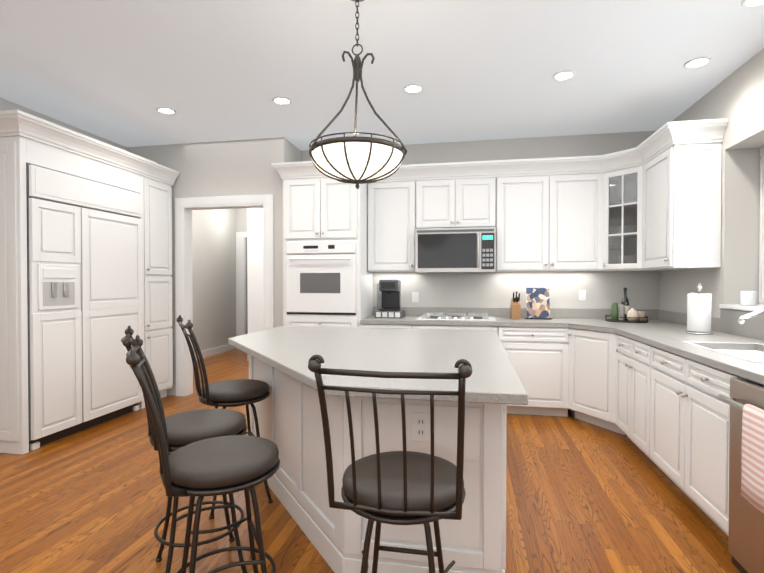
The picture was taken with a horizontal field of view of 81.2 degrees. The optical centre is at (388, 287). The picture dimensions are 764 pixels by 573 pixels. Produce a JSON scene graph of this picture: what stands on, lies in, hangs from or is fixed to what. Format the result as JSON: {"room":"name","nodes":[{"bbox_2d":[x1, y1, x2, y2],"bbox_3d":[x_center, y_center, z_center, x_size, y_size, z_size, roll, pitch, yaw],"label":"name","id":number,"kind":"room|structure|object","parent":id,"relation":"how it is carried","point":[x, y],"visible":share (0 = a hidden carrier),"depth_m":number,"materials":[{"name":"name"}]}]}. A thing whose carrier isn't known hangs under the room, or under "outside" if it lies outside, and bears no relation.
{"room":"kitchen","nodes":[
{"label":"kitchen","id":0,"kind":"room"},
{"bbox_2d":[0,98,126,150],"bbox_3d":[-3.799,-0.154,1.520,0.120,2.880,7.550,0,1,10],"label":"wall","id":1,"kind":"structure","parent":0,"point":[5,105],"depth_m":4.27,"materials":[{"name":"grey paint"}]},
{"bbox_2d":[127,138,270,394],"bbox_3d":[-2.205,-0.196,5.121,1.950,2.880,0.110,0,1,10],"label":"wall","id":2,"kind":"structure","parent":0,"point":[226,168],"depth_m":5.01,"materials":[{"name":"grey paint"}]},
{"bbox_2d":[175,194,273,395],"bbox_3d":[-1.834,0.114,5.053,1.195,2.262,0.160,0,1,10],"label":"door frame","id":3,"kind":"structure","parent":2,"relation":"attached to","point":[184,207],"depth_m":5.06,"materials":[{"name":"white wood"}]},
{"bbox_2d":[192,209,239,352],"bbox_3d":[-3.307,-0.219,7.139,0.150,2.880,3.460,0,1,10],"label":"wall","id":4,"kind":"structure","parent":0,"point":[214,231],"depth_m":7.97,"materials":[{"name":"white paint"}]},
{"bbox_2d":[194,344,236,359],"bbox_3d":[-3.265,1.157,7.086,0.016,0.130,3.280,0,1,10],"label":"baseboard","id":5,"kind":"structure","parent":4,"relation":"attached to","point":[216,351],"depth_m":8.01,"materials":[{"name":"white wood"}]},
{"bbox_2d":[240,208,243,231],"bbox_3d":[-2.517,-0.237,8.692,0.840,2.880,0.120,0,1,10],"label":"wall","id":6,"kind":"structure","parent":0,"point":[242,209],"depth_m":8.68,"materials":[{"name":"white paint"}]},
{"bbox_2d":[236,232,247,335],"bbox_3d":[-2.532,0.063,8.685,0.865,2.280,0.145,0,1,10],"label":"door frame","id":7,"kind":"structure","parent":6,"relation":"attached to","point":[241,290],"depth_m":8.68,"materials":[{"name":"white wood"}]},
{"bbox_2d":[244,208,262,333],"bbox_3d":[-1.578,-0.221,7.278,1.500,2.880,0.120,0,1,10],"label":"wall","id":8,"kind":"structure","parent":0,"point":[253,217],"depth_m":7.33,"materials":[{"name":"white paint"}]},
{"bbox_2d":[271,137,300,327],"bbox_3d":[-0.984,-0.206,6.035,0.120,2.880,2.350,0,1,10],"label":"wall","id":9,"kind":"structure","parent":0,"point":[282,150],"depth_m":4.88,"materials":[{"name":"grey paint"}]},
{"bbox_2d":[0,349,740,572],"bbox_3d":[-0.891,1.293,3.467,8.600,0.060,12.800,0,1,10],"label":"floor","id":10,"kind":"structure","parent":0,"point":[583,496],"depth_m":2.54,"materials":[{"name":"brown wood"}]},
{"bbox_2d":[0,110,51,454],"bbox_3d":[-3.021,-0.014,3.422,0.714,2.556,0.225,0,1,10],"label":"tall cabinet","id":11,"kind":"object","parent":10,"relation":"on","point":[25,138],"depth_m":3.38,"materials":[{"name":"white wood"}]},
{"bbox_2d":[48,121,91,441],"bbox_3d":[-2.975,-0.017,3.672,0.714,2.556,0.433,0,1,10],"label":"tall cabinet","id":12,"kind":"object","parent":10,"relation":"on","point":[85,251],"depth_m":3.73,"materials":[{"name":"white wood"}]},
{"bbox_2d":[88,137,178,426],"bbox_3d":[-2.826,-0.026,4.475,0.714,2.556,1.350,0,1,10],"label":"tall cabinet","id":13,"kind":"object","parent":10,"relation":"on","point":[130,194],"depth_m":4.33,"materials":[{"name":"white wood"}]},
{"bbox_2d":[121,325,247,572],"bbox_3d":[-0.919,0.728,1.977,0.608,1.104,0.599,0,1,10],"label":"stool","id":14,"kind":"object","parent":10,"relation":"on","point":[185,428],"visible":0.69,"depth_m":1.94,"materials":[{"name":"grey leather"}]},
{"bbox_2d":[126,335,279,572],"bbox_3d":[-0.674,0.733,1.598,0.608,1.104,0.596,0,1,10],"label":"stool","id":15,"kind":"object","parent":10,"relation":"on","point":[219,465],"visible":1,"depth_m":1.55,"materials":[{"name":"grey leather"}]},
{"bbox_2d":[177,315,272,518],"bbox_3d":[-0.989,0.721,2.640,0.608,1.104,0.602,0,1,10],"label":"stool","id":16,"kind":"object","parent":10,"relation":"on","point":[233,393],"visible":0.75,"depth_m":2.54,"materials":[{"name":"grey leather"}]},
{"bbox_2d":[271,161,372,327],"bbox_3d":[-0.662,-0.031,4.939,1.026,2.555,0.684,0,1,10],"label":"tall cabinet","id":17,"kind":"object","parent":10,"relation":"on","point":[327,279],"visible":0.73,"depth_m":4.67,"materials":[{"name":"white wood"}]},
{"bbox_2d":[249,394,505,572],"bbox_3d":[-0.215,0.833,2.828,1.733,0.876,1.793,0,1,10],"label":"kitchen island","id":18,"kind":"object","parent":10,"relation":"on","point":[289,417],"depth_m":1.89,"materials":[{"name":"white wood"}]},
{"bbox_2d":[228,326,527,405],"bbox_3d":[-0.235,0.376,2.740,1.850,0.040,2.090,0,1,10],"label":"island countertop","id":19,"kind":"structure","parent":18,"relation":"on","point":[279,357],"depth_m":2.36,"materials":[{"name":"grey stone"}]},
{"bbox_2d":[308,355,472,572],"bbox_3d":[0.039,0.735,1.416,0.445,1.104,0.509,0,1,10],"label":"stool","id":20,"kind":"object","parent":10,"relation":"on","point":[404,487],"visible":1,"depth_m":1.29,"materials":[{"name":"black metal"}]},
{"bbox_2d":[360,318,763,535],"bbox_3d":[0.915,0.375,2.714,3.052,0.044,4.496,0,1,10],"label":"base cabinet","id":21,"kind":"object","parent":10,"relation":"on","point":[664,399],"depth_m":3.30,"materials":[{"name":"white wood"}]},
{"bbox_2d":[374,279,404,317],"bbox_3d":[0.020,0.123,4.917,0.300,0.416,0.272,0,1,10],"label":"coffee maker","id":22,"kind":"object","parent":21,"relation":"on","point":[390,290],"visible":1,"depth_m":4.83,"materials":[{"name":"grey plastic"}]},
{"bbox_2d":[416,312,495,320],"bbox_3d":[0.714,0.307,4.715,0.800,0.051,0.460,0,1,10],"label":"cooktop","id":23,"kind":"object","parent":21,"relation":"in","point":[458,316],"visible":1,"depth_m":4.60,"materials":[{"name":"white metal"}]},
{"bbox_2d":[510,291,520,318],"bbox_3d":[1.342,0.187,4.700,0.090,0.292,0.219,0,1,10],"label":"knife block","id":24,"kind":"object","parent":21,"relation":"on","point":[515,309],"visible":1,"depth_m":4.64,"materials":[{"name":"brown wood"}]},
{"bbox_2d":[525,288,551,319],"bbox_3d":[1.580,0.169,4.722,0.260,0.328,0.190,0,1,10],"label":"cookbook","id":25,"kind":"object","parent":21,"relation":"on","point":[537,303],"visible":1,"depth_m":4.68,"materials":[{"name":"multicoloured paper"}]},
{"bbox_2d":[605,288,648,322],"bbox_3d":[2.357,0.170,4.411,0.388,0.332,0.388,0,1,10],"label":"tray","id":26,"kind":"object","parent":21,"relation":"on","point":[626,314],"visible":1,"depth_m":4.39,"materials":[{"name":"grey metal"}]},
{"bbox_2d":[685,283,712,334],"bbox_3d":[2.347,0.157,3.365,0.176,0.382,0.176,0,1,10],"label":"paper towel","id":27,"kind":"object","parent":21,"relation":"on","point":[699,313],"visible":1,"depth_m":3.31,"materials":[{"name":"white paper"}]},
{"bbox_2d":[737,306,763,332],"bbox_3d":[2.191,0.201,2.614,0.413,0.313,0.374,0,1,10],"label":"faucet","id":28,"kind":"object","parent":21,"relation":"on","point":[742,319],"visible":1,"depth_m":2.48,"materials":[{"name":"silver metal"}]},
{"bbox_2d":[717,378,763,572],"bbox_3d":[1.831,0.848,1.678,0.759,0.868,0.652,0,1,10],"label":"dishwasher","id":29,"kind":"object","parent":10,"relation":"on","point":[746,537],"visible":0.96,"depth_m":1.97,"materials":[{"name":"grey metal"}]},
{"bbox_2d":[741,404,763,512],"bbox_3d":[1.463,0.673,1.719,0.058,0.381,0.260,0,1,10],"label":"dish towel","id":30,"kind":"object","parent":29,"relation":"hanging from","point":[752,485],"visible":1,"depth_m":1.77,"materials":[{"name":"white fabric"}]},
{"bbox_2d":[0,0,763,150],"bbox_3d":[-0.891,-1.666,3.433,8.600,0.100,12.800,0,1,10],"label":"ceiling","id":31,"kind":"structure","parent":0,"point":[118,71],"depth_m":3.23,"materials":[{"name":"grey paint"}]},
{"bbox_2d":[156,107,175,114],"bbox_3d":[-2.040,-1.619,4.093,0.168,0.008,0.168,0,1,10],"label":"recessed light","id":32,"kind":"object","parent":31,"relation":"in","point":[165,110],"visible":1,"depth_m":4.09,"materials":[{"name":"white"}]},
{"bbox_2d":[272,97,291,104],"bbox_3d":[-0.923,-1.616,3.866,0.168,0.008,0.168,0,1,10],"label":"recessed light","id":33,"kind":"object","parent":31,"relation":"in","point":[282,100],"visible":0.98,"depth_m":3.86,"materials":[{"name":"white"}]},
{"bbox_2d":[309,0,406,188],"bbox_3d":[-0.157,-1.069,2.424,0.543,1.069,0.530,0,1,10],"label":"pendant light","id":34,"kind":"object","parent":31,"relation":"hanging from","point":[356,160],"visible":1,"depth_m":2.29,"materials":[{"name":"white glass"}]},
{"bbox_2d":[403,84,423,93],"bbox_3d":[0.203,-1.614,3.628,0.168,0.008,0.168,0,1,10],"label":"recessed light","id":35,"kind":"object","parent":31,"relation":"in","point":[413,88],"visible":1,"depth_m":3.62,"materials":[{"name":"white"}]},
{"bbox_2d":[552,70,575,80],"bbox_3d":[1.340,-1.611,3.398,0.168,0.008,0.168,0,1,10],"label":"recessed light","id":36,"kind":"object","parent":31,"relation":"in","point":[564,75],"visible":1,"depth_m":3.40,"materials":[{"name":"white"}]},
{"bbox_2d":[684,57,711,68],"bbox_3d":[2.218,-1.609,3.196,0.168,0.008,0.168,0,1,10],"label":"recessed light","id":37,"kind":"object","parent":31,"relation":"in","point":[697,62],"visible":1,"depth_m":3.19,"materials":[{"name":"white"}]},
{"bbox_2d":[741,0,763,7],"bbox_3d":[2.064,-1.600,2.472,0.168,0.008,0.168,0,1,10],"label":"recessed light","id":38,"kind":"object","parent":31,"relation":"in","point":[751,3],"visible":0.98,"depth_m":2.52,"materials":[{"name":"white"}]},
{"bbox_2d":[301,131,659,308],"bbox_3d":[1.179,-0.195,5.026,4.500,2.880,0.150,0,1,10],"label":"wall","id":39,"kind":"structure","parent":0,"point":[604,289],"depth_m":4.89,"materials":[{"name":"grey paint"}]},
{"bbox_2d":[368,178,415,271],"bbox_3d":[0.056,-0.664,4.996,0.531,0.980,0.296,0,1,10],"label":"upper cabinet","id":40,"kind":"object","parent":39,"relation":"attached to","point":[391,202],"depth_m":4.85,"materials":[{"name":"white wood"}]},
{"bbox_2d":[412,292,418,301],"bbox_3d":[0.309,0.114,5.108,0.075,0.115,0.008,0,1,10],"label":"electrical outlet plate","id":41,"kind":"object","parent":39,"relation":"attached to","point":[415,295],"depth_m":5.10,"materials":[{"name":"white plastic"}]},
{"bbox_2d":[416,174,495,228],"bbox_3d":[0.735,-0.890,4.869,0.840,0.525,0.296,0,1,10],"label":"upper cabinet","id":42,"kind":"object","parent":39,"relation":"attached to","point":[440,202],"depth_m":4.72,"materials":[{"name":"white wood"}]},
{"bbox_2d":[415,227,495,272],"bbox_3d":[0.721,-0.389,4.798,0.832,0.463,0.447,0,1,10],"label":"microwave","id":43,"kind":"object","parent":42,"relation":"attached to","point":[457,250],"visible":1,"depth_m":4.62,"materials":[{"name":"grey"}]},
{"bbox_2d":[416,162,495,177],"bbox_3d":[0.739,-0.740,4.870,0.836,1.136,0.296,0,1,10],"label":"crown molding","id":44,"kind":"structure","parent":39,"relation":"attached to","point":[451,169],"depth_m":4.69,"materials":[{"name":"white wood"}]},
{"bbox_2d":[496,155,603,271],"bbox_3d":[1.665,-0.738,4.699,1.047,1.136,0.296,0,1,10],"label":"upper cabinet","id":45,"kind":"object","parent":39,"relation":"attached to","point":[550,211],"depth_m":4.55,"materials":[{"name":"white wood"}]},
{"bbox_2d":[578,290,585,300],"bbox_3d":[2.079,0.088,4.781,0.075,0.115,0.008,0,1,10],"label":"electrical outlet plate","id":46,"kind":"object","parent":39,"relation":"attached to","point":[581,295],"depth_m":4.78,"materials":[{"name":"white plastic"}]},
{"bbox_2d":[500,308,571,321],"bbox_3d":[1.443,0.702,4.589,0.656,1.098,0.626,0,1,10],"label":"countertop","id":47,"kind":"structure","parent":0,"point":[557,314],"depth_m":4.80,"materials":[{"name":"white stone"}]},
{"bbox_2d":[604,166,639,269],"bbox_3d":[2.271,-0.656,4.316,0.285,0.956,0.267,0,1,10],"label":"upper cabinet","id":48,"kind":"object","parent":0,"relation":"attached to","point":[621,183],"depth_m":4.37,"materials":[{"name":"white wood"}]},
{"bbox_2d":[612,309,731,337],"bbox_3d":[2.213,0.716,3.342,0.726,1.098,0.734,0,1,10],"label":"countertop","id":49,"kind":"structure","parent":0,"point":[633,328],"depth_m":3.82,"materials":[{"name":"white stone"}]},
{"bbox_2d":[648,310,763,365],"bbox_3d":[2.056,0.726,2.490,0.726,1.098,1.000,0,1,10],"label":"countertop","id":50,"kind":"structure","parent":0,"point":[668,327],"depth_m":3.24,"materials":[{"name":"white stone"}]},
{"bbox_2d":[659,48,763,317],"bbox_3d":[2.275,-0.144,0.655,0.360,2.880,8.050,0,1,10],"label":"wall","id":51,"kind":"structure","parent":0,"point":[736,98],"depth_m":3.44,"materials":[{"name":"grey paint"}]},
{"bbox_2d":[640,119,723,269],"bbox_3d":[2.493,-0.728,3.827,0.356,1.136,0.606,0,1,10],"label":"upper cabinet","id":52,"kind":"object","parent":51,"relation":"attached to","point":[680,168],"depth_m":3.55,"materials":[{"name":"white wood"}]},
{"bbox_2d":[719,147,763,311],"bbox_3d":[2.507,-0.435,2.007,0.395,1.230,2.900,0,1,10],"label":"window","id":53,"kind":"structure","parent":51,"relation":"in","point":[761,284],"depth_m":3.38,"materials":[{"name":"white"}]},
{"bbox_2d":[740,291,756,305],"bbox_3d":[2.633,0.080,3.261,0.096,0.105,0.096,0,1,10],"label":"jar","id":54,"kind":"object","parent":53,"relation":"on","point":[748,298],"visible":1,"depth_m":3.22,"materials":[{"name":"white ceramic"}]},
{"bbox_2d":[732,322,763,373],"bbox_3d":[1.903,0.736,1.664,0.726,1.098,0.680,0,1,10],"label":"countertop","id":55,"kind":"structure","parent":0,"point":[747,337],"depth_m":2.81,"materials":[{"name":"white stone"}]}
]}

